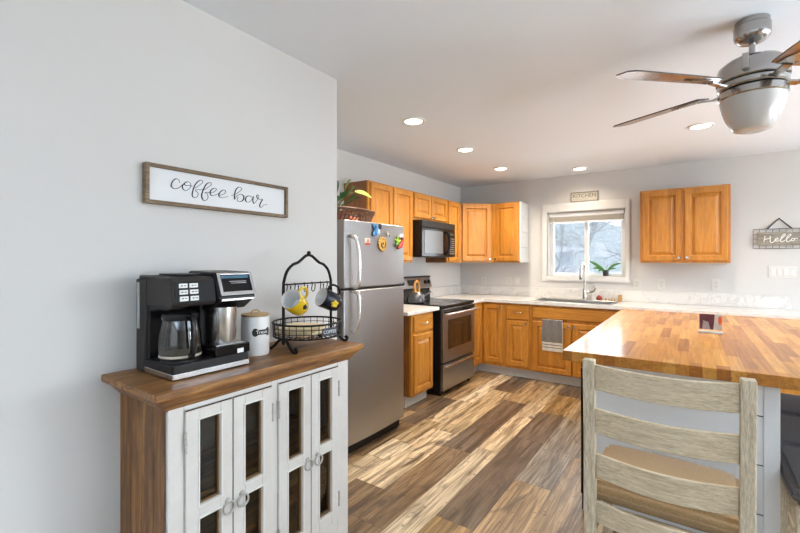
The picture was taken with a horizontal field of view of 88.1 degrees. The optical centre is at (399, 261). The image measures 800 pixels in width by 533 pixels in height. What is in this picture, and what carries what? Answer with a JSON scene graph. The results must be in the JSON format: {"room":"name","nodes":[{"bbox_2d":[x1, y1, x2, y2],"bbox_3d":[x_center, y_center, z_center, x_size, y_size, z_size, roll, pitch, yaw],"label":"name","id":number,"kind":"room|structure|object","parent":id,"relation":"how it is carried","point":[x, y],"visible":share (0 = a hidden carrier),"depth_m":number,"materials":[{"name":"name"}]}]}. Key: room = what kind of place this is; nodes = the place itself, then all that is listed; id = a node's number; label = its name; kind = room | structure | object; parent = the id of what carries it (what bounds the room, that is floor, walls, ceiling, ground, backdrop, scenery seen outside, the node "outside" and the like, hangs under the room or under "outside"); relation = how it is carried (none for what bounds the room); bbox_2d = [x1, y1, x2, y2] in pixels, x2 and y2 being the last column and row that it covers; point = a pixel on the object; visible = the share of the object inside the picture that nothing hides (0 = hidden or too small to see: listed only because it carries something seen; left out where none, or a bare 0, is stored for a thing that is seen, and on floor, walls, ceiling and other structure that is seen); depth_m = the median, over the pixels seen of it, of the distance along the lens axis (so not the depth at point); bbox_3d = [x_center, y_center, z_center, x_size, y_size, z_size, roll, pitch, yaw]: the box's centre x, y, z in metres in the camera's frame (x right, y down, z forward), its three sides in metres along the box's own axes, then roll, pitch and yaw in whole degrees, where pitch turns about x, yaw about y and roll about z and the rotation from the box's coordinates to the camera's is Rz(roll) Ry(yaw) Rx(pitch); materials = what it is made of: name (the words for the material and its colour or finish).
{"room":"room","nodes":[
{"label":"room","id":0,"kind":"room"},
{"bbox_2d":[0,0,336,532],"bbox_3d":[-2.245,0.162,0.769,1.157,2.455,4.872,0,0,35],"label":"wall partition","id":1,"kind":"structure","parent":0,"point":[92,91],"depth_m":1.48,"materials":[{"name":"grey paint"}]},
{"bbox_2d":[142,161,287,217],"bbox_3d":[-0.771,-0.297,1.829,0.031,0.154,0.669,0,0,35],"label":"sign","id":2,"kind":"object","parent":1,"relation":"attached to","point":[167,185],"visible":1,"depth_m":1.76,"materials":[{"name":"white wood"}]},
{"bbox_2d":[337,149,460,287],"bbox_3d":[-0.239,0.162,4.519,0.120,2.455,3.715,0,0,35],"label":"wall","id":3,"kind":"structure","parent":0,"point":[354,167],"depth_m":4.93,"materials":[{"name":"grey paint"}]},
{"bbox_2d":[344,180,412,262],"bbox_3d":[-0.197,-0.366,4.194,0.319,0.766,0.743,0,0,35],"label":"upper cabinet","id":4,"kind":"object","parent":3,"relation":"attached to","point":[392,205],"visible":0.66,"depth_m":4.05,"materials":[{"name":"brown wood"}]},
{"bbox_2d":[412,191,446,222],"bbox_3d":[0.248,-0.596,4.802,0.347,0.306,0.758,0,0,35],"label":"upper cabinet","id":5,"kind":"object","parent":3,"relation":"attached to","point":[425,207],"visible":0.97,"depth_m":4.67,"materials":[{"name":"brown wood"}]},
{"bbox_2d":[413,220,454,256],"bbox_3d":[0.301,-0.243,4.763,0.478,0.395,0.748,0,0,35],"label":"microwave","id":6,"kind":"object","parent":5,"relation":"attached to","point":[430,238],"visible":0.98,"depth_m":4.54,"materials":[{"name":"black plastic"}]},
{"bbox_2d":[426,200,460,262],"bbox_3d":[0.569,-0.366,5.258,0.347,0.766,0.353,0,0,35],"label":"upper cabinet","id":7,"kind":"object","parent":3,"relation":"attached to","point":[453,208],"visible":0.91,"depth_m":5.18,"materials":[{"name":"brown wood"}]},
{"bbox_2d":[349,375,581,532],"bbox_3d":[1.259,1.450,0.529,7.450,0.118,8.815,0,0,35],"label":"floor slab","id":8,"kind":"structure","parent":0,"point":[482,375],"depth_m":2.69,"materials":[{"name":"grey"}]},
{"bbox_2d":[183,0,799,187],"bbox_3d":[1.259,-1.126,0.529,7.450,0.120,8.815,0,0,35],"label":"ceiling","id":9,"kind":"structure","parent":0,"point":[532,86],"depth_m":2.37,"materials":[{"name":"white paint"}]},
{"bbox_2d":[402,117,424,124],"bbox_3d":[0.103,-1.062,3.143,0.176,0.008,0.176,0,0,35],"label":"recessed light","id":10,"kind":"object","parent":9,"relation":"in","point":[410,120],"visible":1,"depth_m":3.13,"materials":[{"name":"white paint"}]},
{"bbox_2d":[456,147,474,151],"bbox_3d":[0.625,-1.062,3.945,0.176,0.008,0.176,0,0,35],"label":"recessed light","id":11,"kind":"object","parent":9,"relation":"in","point":[462,149],"visible":1,"depth_m":3.92,"materials":[{"name":"white paint"}]},
{"bbox_2d":[493,167,508,170],"bbox_3d":[1.161,-1.062,4.754,0.176,0.008,0.176,0,0,35],"label":"recessed light","id":12,"kind":"object","parent":9,"relation":"in","point":[496,168],"visible":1,"depth_m":4.73,"materials":[{"name":"white paint"}]},
{"bbox_2d":[571,167,587,170],"bbox_3d":[2.065,-1.062,4.754,0.176,0.008,0.176,0,0,35],"label":"recessed light","id":13,"kind":"object","parent":9,"relation":"in","point":[575,168],"visible":1,"depth_m":4.73,"materials":[{"name":"white paint"}]},
{"bbox_2d":[687,122,713,129],"bbox_3d":[2.370,-1.062,3.259,0.176,0.008,0.176,0,0,35],"label":"recessed light","id":14,"kind":"object","parent":9,"relation":"in","point":[699,126],"visible":1,"depth_m":3.25,"materials":[{"name":"white paint"}]},
{"bbox_2d":[613,13,799,134],"bbox_3d":[1.599,-0.821,1.840,1.234,0.489,1.236,0,0,35],"label":"ceiling fan","id":15,"kind":"object","parent":9,"relation":"hanging from","point":[752,89],"visible":1,"depth_m":1.77,"materials":[{"name":"silver metal"}]},
{"bbox_2d":[348,370,794,532],"bbox_3d":[1.286,1.389,0.571,7.253,0.001,8.613,0,0,35],"label":"floor","id":16,"kind":"structure","parent":0,"point":[475,484],"depth_m":2.79,"materials":[{"name":"wood"}]},
{"bbox_2d":[101,337,363,532],"bbox_3d":[-0.614,0.888,1.728,0.401,0.978,0.954,0,0,35],"label":"bar cabinet","id":17,"kind":"object","parent":16,"relation":"on","point":[277,422],"visible":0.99,"depth_m":1.54,"materials":[{"name":"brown wood"}]},
{"bbox_2d":[136,270,255,380],"bbox_3d":[-0.765,0.218,1.560,0.284,0.362,0.313,0,0,35],"label":"coffee maker","id":18,"kind":"object","parent":17,"relation":"on","point":[201,291],"visible":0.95,"depth_m":1.48,"materials":[{"name":"black plastic"}]},
{"bbox_2d":[158,309,201,361],"bbox_3d":[-0.773,0.256,1.451,0.138,0.171,0.158,0,0,-15],"label":"glass carafe","id":19,"kind":"object","parent":18,"relation":"on","point":[179,338],"visible":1,"depth_m":1.40,"materials":[{"name":"clear glass"}]},
{"bbox_2d":[209,306,236,343],"bbox_3d":[-0.673,0.239,1.572,0.098,0.135,0.098,0,0,35],"label":"cup","id":20,"kind":"object","parent":18,"relation":"on","point":[222,321],"visible":0.84,"depth_m":1.53,"materials":[{"name":"silver metal"}]},
{"bbox_2d":[204,339,245,346],"bbox_3d":[-0.671,0.309,1.573,0.102,0.003,0.120,0,0,35],"label":"drip tray","id":21,"kind":"object","parent":18,"relation":"on","point":[238,343],"depth_m":1.54,"materials":[{"name":"silver metal"}]},
{"bbox_2d":[241,309,268,356],"bbox_3d":[-0.623,0.303,1.780,0.117,0.191,0.116,0,0,35],"label":"canister","id":22,"kind":"object","parent":17,"relation":"on","point":[254,325],"visible":0.98,"depth_m":1.73,"materials":[{"name":"white ceramic"}]},
{"bbox_2d":[200,414,326,497],"bbox_3d":[-0.645,0.806,1.749,0.308,0.015,0.786,0,0,35],"label":"cabinet door","id":23,"kind":"structure","parent":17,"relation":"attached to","point":[208,459],"depth_m":1.73,"materials":[{"name":"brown wood"}]},
{"bbox_2d":[200,465,326,532],"bbox_3d":[-0.645,1.022,1.749,0.308,0.015,0.786,0,0,35],"label":"cabinet door","id":24,"kind":"structure","parent":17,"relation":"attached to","point":[207,523],"depth_m":1.73,"materials":[{"name":"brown wood"}]},
{"bbox_2d":[269,251,348,354],"bbox_3d":[-0.445,0.176,1.974,0.329,0.448,0.359,0,0,35],"label":"mug rack","id":25,"kind":"object","parent":17,"relation":"on","point":[283,325],"visible":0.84,"depth_m":1.88,"materials":[{"name":"black metal"}]},
{"bbox_2d":[281,286,308,315],"bbox_3d":[-0.455,0.176,1.808,0.098,0.132,0.129,0,0,18],"label":"coffee mug","id":26,"kind":"object","parent":25,"relation":"hanging from","point":[293,301],"visible":1,"depth_m":1.80,"materials":[{"name":"yellow ceramic"}]},
{"bbox_2d":[276,330,321,337],"bbox_3d":[-0.466,0.339,1.970,0.170,0.012,0.170,0,0,27],"label":"folded napkin","id":27,"kind":"object","parent":25,"relation":"in","point":[318,332],"visible":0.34,"depth_m":1.90,"materials":[{"name":"beige fabric"}]},
{"bbox_2d":[277,326,326,334],"bbox_3d":[-0.466,0.326,1.970,0.170,0.012,0.170,0,0,20],"label":"folded napkin","id":28,"kind":"object","parent":27,"relation":"on","point":[323,327],"visible":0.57,"depth_m":1.89,"materials":[{"name":"beige fabric"}]},
{"bbox_2d":[277,322,324,330],"bbox_3d":[-0.466,0.312,1.970,0.170,0.012,0.170,0,0,13],"label":"folded napkin","id":29,"kind":"object","parent":28,"relation":"on","point":[294,323],"visible":0.6,"depth_m":1.91,"materials":[{"name":"beige fabric"}]},
{"bbox_2d":[272,316,341,340],"bbox_3d":[-0.443,0.317,1.977,0.329,0.070,0.329,0,0,35],"label":"wire basket","id":30,"kind":"object","parent":25,"relation":"on","point":[280,338],"depth_m":1.87,"materials":[{"name":"black metal"}]},
{"bbox_2d":[315,284,341,310],"bbox_3d":[-0.341,0.177,1.996,0.126,0.136,0.102,0,0,-43],"label":"coffee mug","id":31,"kind":"object","parent":25,"relation":"hanging from","point":[325,298],"visible":1,"depth_m":1.99,"materials":[{"name":"black"}]},
{"bbox_2d":[331,300,338,306],"bbox_3d":[-0.312,0.204,1.969,0.039,0.037,0.022,31,-8,-40],"label":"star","id":32,"kind":"object","parent":31,"relation":"on","point":[334,303],"depth_m":1.96,"materials":[{"name":"yellow paint"}]},
{"bbox_2d":[322,327,336,336],"bbox_3d":[-0.317,0.319,1.865,0.005,0.035,0.084,0,0,42],"label":"tag","id":33,"kind":"object","parent":25,"relation":"attached to","point":[333,330],"visible":1,"depth_m":1.86,"materials":[{"name":"grey metal"}]},
{"bbox_2d":[337,219,403,453],"bbox_3d":[-0.437,0.544,3.343,0.791,1.690,0.731,0,0,35],"label":"refrigerator","id":34,"kind":"object","parent":16,"relation":"on","point":[370,279],"visible":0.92,"depth_m":3.09,"materials":[{"name":"grey metal"}]},
{"bbox_2d":[337,206,374,221],"bbox_3d":[-0.424,-0.344,3.185,0.345,0.104,0.615,0,0,35],"label":"wicker basket","id":35,"kind":"object","parent":34,"relation":"on","point":[371,213],"visible":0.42,"depth_m":3.10,"materials":[{"name":"brown wicker"}]},
{"bbox_2d":[337,179,371,218],"bbox_3d":[-0.395,-0.465,3.199,0.255,0.332,0.336,0,0,20],"label":"potted plant","id":36,"kind":"object","parent":35,"relation":"in","point":[342,195],"visible":0.66,"depth_m":3.12,"materials":[{"name":"green plant"}]},
{"bbox_2d":[364,238,369,245],"bbox_3d":[-0.240,-0.143,3.049,0.006,0.054,0.064,0,0,35],"label":"magnet","id":37,"kind":"object","parent":34,"relation":"attached to","point":[366,240],"visible":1,"depth_m":3.05,"materials":[{"name":"beige"}]},
{"bbox_2d":[337,286,403,446],"bbox_3d":[-0.437,0.541,3.343,0.791,1.635,0.731,0,0,35],"label":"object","id":38,"kind":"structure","parent":34,"relation":"in","point":[372,316],"depth_m":3.12,"materials":[{"name":"silver metal"}]},
{"bbox_2d":[373,223,381,235],"bbox_3d":[-0.173,-0.236,3.131,0.019,0.099,0.104,0,0,41],"label":"magnet","id":39,"kind":"object","parent":34,"relation":"attached to","point":[376,231],"visible":1,"depth_m":3.12,"materials":[{"name":"blue plastic"}]},
{"bbox_2d":[378,237,386,251],"bbox_3d":[-0.133,-0.131,3.190,0.017,0.114,0.108,0,0,35],"label":"magnet","id":40,"kind":"object","parent":34,"relation":"attached to","point":[382,243],"visible":1,"depth_m":3.18,"materials":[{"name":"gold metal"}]},
{"bbox_2d":[394,235,403,248],"bbox_3d":[-0.006,-0.152,3.381,0.032,0.114,0.130,0,0,35],"label":"magnet","id":41,"kind":"object","parent":34,"relation":"attached to","point":[401,241],"visible":1,"depth_m":3.38,"materials":[{"name":"green"}]},
{"bbox_2d":[404,311,432,407],"bbox_3d":[-0.009,0.945,4.167,0.656,0.887,0.395,0,0,35],"label":"base cabinet","id":42,"kind":"object","parent":16,"relation":"on","point":[418,328],"visible":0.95,"depth_m":3.93,"materials":[{"name":"brown wood"}]},
{"bbox_2d":[404,304,438,315],"bbox_3d":[-0.025,0.421,4.160,0.640,0.155,0.575,0,0,35],"label":"countertop","id":43,"kind":"structure","parent":42,"relation":"on","point":[409,310],"depth_m":4.05,"materials":[{"name":"white stone"}]},
{"bbox_2d":[401,276,477,395],"bbox_3d":[0.410,0.785,4.690,0.739,1.208,0.751,0,0,35],"label":"range","id":44,"kind":"object","parent":16,"relation":"on","point":[453,323],"visible":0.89,"depth_m":4.43,"materials":[{"name":"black metal"}]},
{"bbox_2d":[407,280,430,302],"bbox_3d":[0.192,0.331,4.527,0.229,0.247,0.233,0,0,35],"label":"kettle","id":45,"kind":"object","parent":44,"relation":"on","point":[415,296],"visible":1,"depth_m":4.47,"materials":[{"name":"grey metal"}]},
{"bbox_2d":[404,298,473,307],"bbox_3d":[0.380,0.469,4.712,0.664,0.028,0.751,0,0,35],"label":"cooktop","id":46,"kind":"object","parent":44,"relation":"in","point":[438,302],"depth_m":4.55,"materials":[{"name":"black glass"}]},
{"bbox_2d":[472,302,506,374],"bbox_3d":[0.972,0.945,5.349,0.899,0.887,0.957,0,0,35],"label":"base cabinet","id":47,"kind":"object","parent":16,"relation":"on","point":[489,318],"visible":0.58,"depth_m":5.06,"materials":[{"name":"brown wood"}]},
{"bbox_2d":[430,285,799,318],"bbox_3d":[2.063,0.419,4.580,3.570,0.160,0.961,0,0,35],"label":"countertop","id":48,"kind":"structure","parent":47,"relation":"on","point":[701,303],"depth_m":4.53,"materials":[{"name":"white stone"}]},
{"bbox_2d":[530,297,618,304],"bbox_3d":[2.013,0.553,4.775,0.865,0.191,0.477,0,0,35],"label":"sink","id":49,"kind":"object","parent":48,"relation":"in","point":[562,300],"visible":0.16,"depth_m":4.88,"materials":[{"name":"silver metal"}]},
{"bbox_2d":[579,262,595,299],"bbox_3d":[2.223,0.237,4.887,0.168,0.451,0.179,0,0,35],"label":"faucet","id":50,"kind":"object","parent":48,"relation":"on","point":[584,293],"visible":0.99,"depth_m":4.94,"materials":[{"name":"grey metal"}]},
{"bbox_2d":[505,303,533,378],"bbox_3d":[1.557,0.945,5.118,0.320,0.887,0.661,0,0,35],"label":"base cabinet","id":51,"kind":"object","parent":16,"relation":"on","point":[518,317],"visible":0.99,"depth_m":4.88,"materials":[{"name":"brown wood"}]},
{"bbox_2d":[532,304,619,386],"bbox_3d":[2.070,0.945,4.760,0.926,0.887,0.656,0,0,35],"label":"base cabinet","id":52,"kind":"object","parent":16,"relation":"on","point":[550,366],"visible":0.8,"depth_m":4.60,"materials":[{"name":"brown wood"}]},
{"bbox_2d":[542,319,562,352],"bbox_3d":[1.713,0.836,4.647,0.230,0.352,0.032,0,0,35],"label":"dish towel","id":53,"kind":"object","parent":52,"relation":"hanging from","point":[552,330],"visible":1,"depth_m":4.63,"materials":[{"name":"beige fabric"}]},
{"bbox_2d":[581,362,583,508],"bbox_3d":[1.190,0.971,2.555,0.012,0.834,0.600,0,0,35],"label":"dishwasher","id":54,"kind":"object","parent":16,"relation":"on","point":[582,431],"visible":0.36,"depth_m":2.31,"materials":[{"name":"black"}]},
{"bbox_2d":[583,358,756,532],"bbox_3d":[1.086,0.888,1.696,0.530,0.999,0.536,0,0,35],"label":"chair","id":55,"kind":"object","parent":16,"relation":"on","point":[706,499],"visible":1,"depth_m":1.51,"materials":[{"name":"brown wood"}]},
{"bbox_2d":[597,444,738,532],"bbox_3d":[1.109,0.932,1.729,0.516,0.102,0.442,0,0,35],"label":"seat cushion","id":56,"kind":"object","parent":55,"relation":"on","point":[705,521],"depth_m":1.65,"materials":[{"name":"beige fabric"}]},
{"bbox_2d":[596,364,779,532],"bbox_3d":[2.025,0.967,3.020,0.815,0.843,2.329,0,0,35],"label":"base cabinet","id":57,"kind":"object","parent":16,"relation":"on","point":[768,398],"visible":0.33,"depth_m":1.95,"materials":[{"name":"grey wood"}]},
{"bbox_2d":[780,445,799,532],"bbox_3d":[1.924,0.888,1.703,0.536,0.999,0.530,0,0,35],"label":"chair","id":58,"kind":"object","parent":16,"relation":"on","point":[789,456],"visible":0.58,"depth_m":1.85,"materials":[{"name":"brown wood"}]},
{"bbox_2d":[780,445,799,504],"bbox_3d":[1.891,0.932,1.726,0.442,0.102,0.516,0,0,35],"label":"seat cushion","id":59,"kind":"object","parent":58,"relation":"on","point":[789,456],"depth_m":1.80,"materials":[{"name":"grey fabric"}]},
{"bbox_2d":[780,415,799,504],"bbox_3d":[2.229,0.888,2.136,0.536,0.999,0.530,0,0,35],"label":"chair","id":60,"kind":"object","parent":16,"relation":"on","point":[789,425],"visible":0.08,"depth_m":2.15,"materials":[{"name":"black leather"}]},
{"bbox_2d":[780,415,799,447],"bbox_3d":[2.196,0.932,2.159,0.442,0.102,0.516,0,0,35],"label":"seat cushion","id":61,"kind":"object","parent":60,"relation":"on","point":[789,425],"depth_m":2.15,"materials":[{"name":"grey fabric"}]},
{"bbox_2d":[780,393,799,417],"bbox_3d":[2.540,0.888,2.578,0.536,0.999,0.530,0,0,35],"label":"chair","id":62,"kind":"object","parent":16,"relation":"on","point":[789,403],"visible":0.04,"depth_m":2.54,"materials":[{"name":"fabric"}]},
{"bbox_2d":[780,388,799,394],"bbox_3d":[3.013,0.945,4.126,1.343,0.887,0.607,0,0,35],"label":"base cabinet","id":63,"kind":"object","parent":16,"relation":"on","point":[786,391],"visible":0.02,"depth_m":3.53,"materials":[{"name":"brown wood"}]},
{"bbox_2d":[461,149,799,309],"bbox_3d":[3.753,0.162,4.072,7.450,2.455,0.150,0,0,35],"label":"wall","id":64,"kind":"structure","parent":0,"point":[765,187],"depth_m":4.42,"materials":[{"name":"grey paint"}]},
{"bbox_2d":[460,203,491,261],"bbox_3d":[0.956,-0.366,5.575,0.615,0.766,0.608,0,0,35],"label":"upper cabinet","id":65,"kind":"object","parent":64,"relation":"attached to","point":[475,219],"visible":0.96,"depth_m":5.35,"materials":[{"name":"brown wood"}]},
{"bbox_2d":[482,277,485,284],"bbox_3d":[1.175,0.278,5.790,0.070,0.116,0.008,0,0,35],"label":"wall outlet","id":66,"kind":"object","parent":64,"relation":"attached to","point":[483,278],"visible":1,"depth_m":5.79,"materials":[{"name":"white plastic"}]},
{"bbox_2d":[506,277,510,284],"bbox_3d":[1.471,0.269,5.581,0.070,0.116,0.008,0,0,35],"label":"wall outlet","id":67,"kind":"object","parent":64,"relation":"attached to","point":[508,279],"visible":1,"depth_m":5.58,"materials":[{"name":"white plastic"}]},
{"bbox_2d":[492,201,527,262],"bbox_3d":[1.433,-0.366,5.396,0.380,0.766,0.352,0,0,35],"label":"upper cabinet","id":68,"kind":"object","parent":64,"relation":"attached to","point":[510,219],"visible":1,"depth_m":5.28,"materials":[{"name":"brown wood"}]},
{"bbox_2d":[515,277,519,284],"bbox_3d":[1.569,0.265,5.512,0.070,0.116,0.009,0,0,35],"label":"light switch","id":69,"kind":"object","parent":64,"relation":"attached to","point":[517,279],"visible":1,"depth_m":5.51,"materials":[{"name":"white plastic"}]},
{"bbox_2d":[571,190,597,201],"bbox_3d":[2.243,-0.787,5.029,0.312,0.118,0.021,0,0,35],"label":"kitchen sign","id":70,"kind":"object","parent":64,"relation":"attached to","point":[587,195],"visible":1,"depth_m":5.03,"materials":[{"name":"beige wood"}]},
{"bbox_2d":[542,198,629,282],"bbox_3d":[2.279,-0.234,5.095,0.994,0.977,0.174,0,0,35],"label":"window","id":71,"kind":"structure","parent":64,"relation":"in","point":[548,260],"depth_m":5.08,"materials":[{"name":"white paint"}]},
{"bbox_2d":[549,209,624,255],"bbox_3d":[2.266,-0.331,5.056,0.848,0.540,0.056,0,0,35],"label":"window blind","id":72,"kind":"object","parent":71,"relation":"attached to","point":[609,215],"visible":1,"depth_m":5.03,"materials":[{"name":"white fabric"}]},
{"bbox_2d":[590,261,620,275],"bbox_3d":[2.440,0.086,4.913,0.337,0.181,0.118,0,0,35],"label":"potted orchid","id":73,"kind":"object","parent":71,"relation":"on","point":[605,272],"visible":1,"depth_m":4.91,"materials":[{"name":"green plant"}]},
{"bbox_2d":[430,285,791,308],"bbox_3d":[2.044,0.401,4.593,3.525,0.124,0.961,0,0,35],"label":"backsplash","id":74,"kind":"structure","parent":64,"relation":"attached to","point":[732,300],"depth_m":4.70,"materials":[{"name":"white stone"}]},
{"bbox_2d":[633,279,640,288],"bbox_3d":[2.703,0.261,4.714,0.070,0.116,0.008,0,0,35],"label":"wall outlet","id":75,"kind":"object","parent":64,"relation":"attached to","point":[636,282],"visible":1,"depth_m":4.71,"materials":[{"name":"white plastic"}]},
{"bbox_2d":[658,279,664,289],"bbox_3d":[2.896,0.255,4.578,0.070,0.116,0.008,0,0,35],"label":"wall outlet","id":76,"kind":"object","parent":64,"relation":"attached to","point":[661,282],"visible":1,"depth_m":4.57,"materials":[{"name":"white plastic"}]},
{"bbox_2d":[640,184,730,262],"bbox_3d":[2.960,-0.366,4.321,0.761,0.766,0.352,0,0,35],"label":"upper cabinet","id":77,"kind":"object","parent":64,"relation":"attached to","point":[688,224],"visible":1,"depth_m":4.18,"materials":[{"name":"brown wood"}]},
{"bbox_2d":[712,279,719,289],"bbox_3d":[3.290,0.244,4.301,0.070,0.116,0.008,0,0,35],"label":"wall outlet","id":78,"kind":"object","parent":64,"relation":"attached to","point":[715,282],"visible":1,"depth_m":4.30,"materials":[{"name":"white plastic"}]},
{"bbox_2d":[753,218,799,248],"bbox_3d":[3.682,-0.271,4.011,0.392,0.302,0.031,0,0,35],"label":"sign","id":79,"kind":"object","parent":64,"relation":"attached to","point":[772,238],"visible":1,"depth_m":4.01,"materials":[{"name":"grey wood"}]},
{"bbox_2d":[768,266,796,277],"bbox_3d":[3.706,0.106,4.007,0.201,0.110,0.009,0,0,35],"label":"switch plate","id":80,"kind":"object","parent":64,"relation":"attached to","point":[773,271],"visible":1,"depth_m":4.00,"materials":[{"name":"white plastic"}]},
{"bbox_2d":[563,309,799,390],"bbox_3d":[2.138,0.516,2.861,1.357,0.054,2.396,0,0,35],"label":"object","id":81,"kind":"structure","parent":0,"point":[766,350],"depth_m":2.34,"materials":[{"name":"brown wood"}]},
{"bbox_2d":[698,314,722,333],"bbox_3d":[2.111,0.422,2.811,0.132,0.132,0.040,0,0,35],"label":"holder","id":82,"kind":"object","parent":81,"relation":"on","point":[706,321],"visible":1,"depth_m":2.80,"materials":[{"name":"white plastic"}]},
{"bbox_2d":[699,314,714,329],"bbox_3d":[2.093,0.412,2.816,0.084,0.103,0.003,0,0,35],"label":"picture","id":83,"kind":"object","parent":82,"relation":"on","point":[706,321],"depth_m":2.82},
{"bbox_2d":[714,314,721,329],"bbox_3d":[2.140,0.411,2.783,0.044,0.105,0.003,0,0,35],"label":"picture","id":84,"kind":"object","parent":82,"relation":"on","point":[718,318],"depth_m":2.78},
{"label":"outside","id":85,"kind":"structure","parent":0,"visible":0},
{"bbox_2d":[555,221,620,271],"bbox_3d":[45.122,-5.371,116.206,240.000,15.978,65.990,0,0,35],"label":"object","id":86,"kind":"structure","parent":85,"point":[605,237],"depth_m":93.64,"materials":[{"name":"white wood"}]},
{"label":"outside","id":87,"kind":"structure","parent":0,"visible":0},
{"bbox_2d":[556,271,620,273],"bbox_3d":[30.968,1.935,61.359,120.000,0.432,124.800,0,0,35],"label":"snowy ground","id":88,"kind":"structure","parent":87,"point":[614,272],"depth_m":69.80,"materials":[{"name":"white snow"}]},
{"bbox_2d":[555,246,583,272],"bbox_3d":[10.986,0.479,27.392,2.123,3.020,5.888,0,0,24],"label":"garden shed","id":89,"kind":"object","parent":88,"relation":"on","point":[564,263],"visible":0.45,"depth_m":28.02,"materials":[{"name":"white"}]},
{"bbox_2d":[555,223,583,260],"bbox_3d":[18.894,-3.644,50.632,9.244,11.299,10.318,0,0,14],"label":"bare tree","id":90,"kind":"object","parent":88,"relation":"on","point":[561,224],"visible":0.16,"depth_m":49.88,"materials":[{"name":"grey plant"}]},
{"bbox_2d":[555,226,589,272],"bbox_3d":[5.820,-0.133,17.109,2.516,4.287,4.515,0,0,-32],"label":"bare tree","id":91,"kind":"object","parent":88,"relation":"on","point":[566,267],"visible":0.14,"depth_m":15.93,"materials":[{"name":"grey plant"}]},
{"bbox_2d":[555,221,620,254],"bbox_3d":[31.143,-3.898,66.594,9.846,11.837,12.716,0,0,-24],"label":"bare tree","id":92,"kind":"object","parent":88,"relation":"on","point":[594,231],"visible":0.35,"depth_m":65.66,"materials":[{"name":"grey plant"}]},
{"bbox_2d":[593,242,609,273],"bbox_3d":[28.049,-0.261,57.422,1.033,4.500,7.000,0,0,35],"label":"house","id":93,"kind":"structure","parent":88,"relation":"on","point":[599,254],"depth_m":55.41,"materials":[{"name":"white"}]},
{"bbox_2d":[602,239,620,261],"bbox_3d":[19.044,-1.796,31.171,6.398,7.675,6.386,0,0,-21],"label":"bare tree","id":94,"kind":"object","parent":88,"relation":"on","point":[618,239],"visible":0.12,"depth_m":32.72,"materials":[{"name":"grey plant"}]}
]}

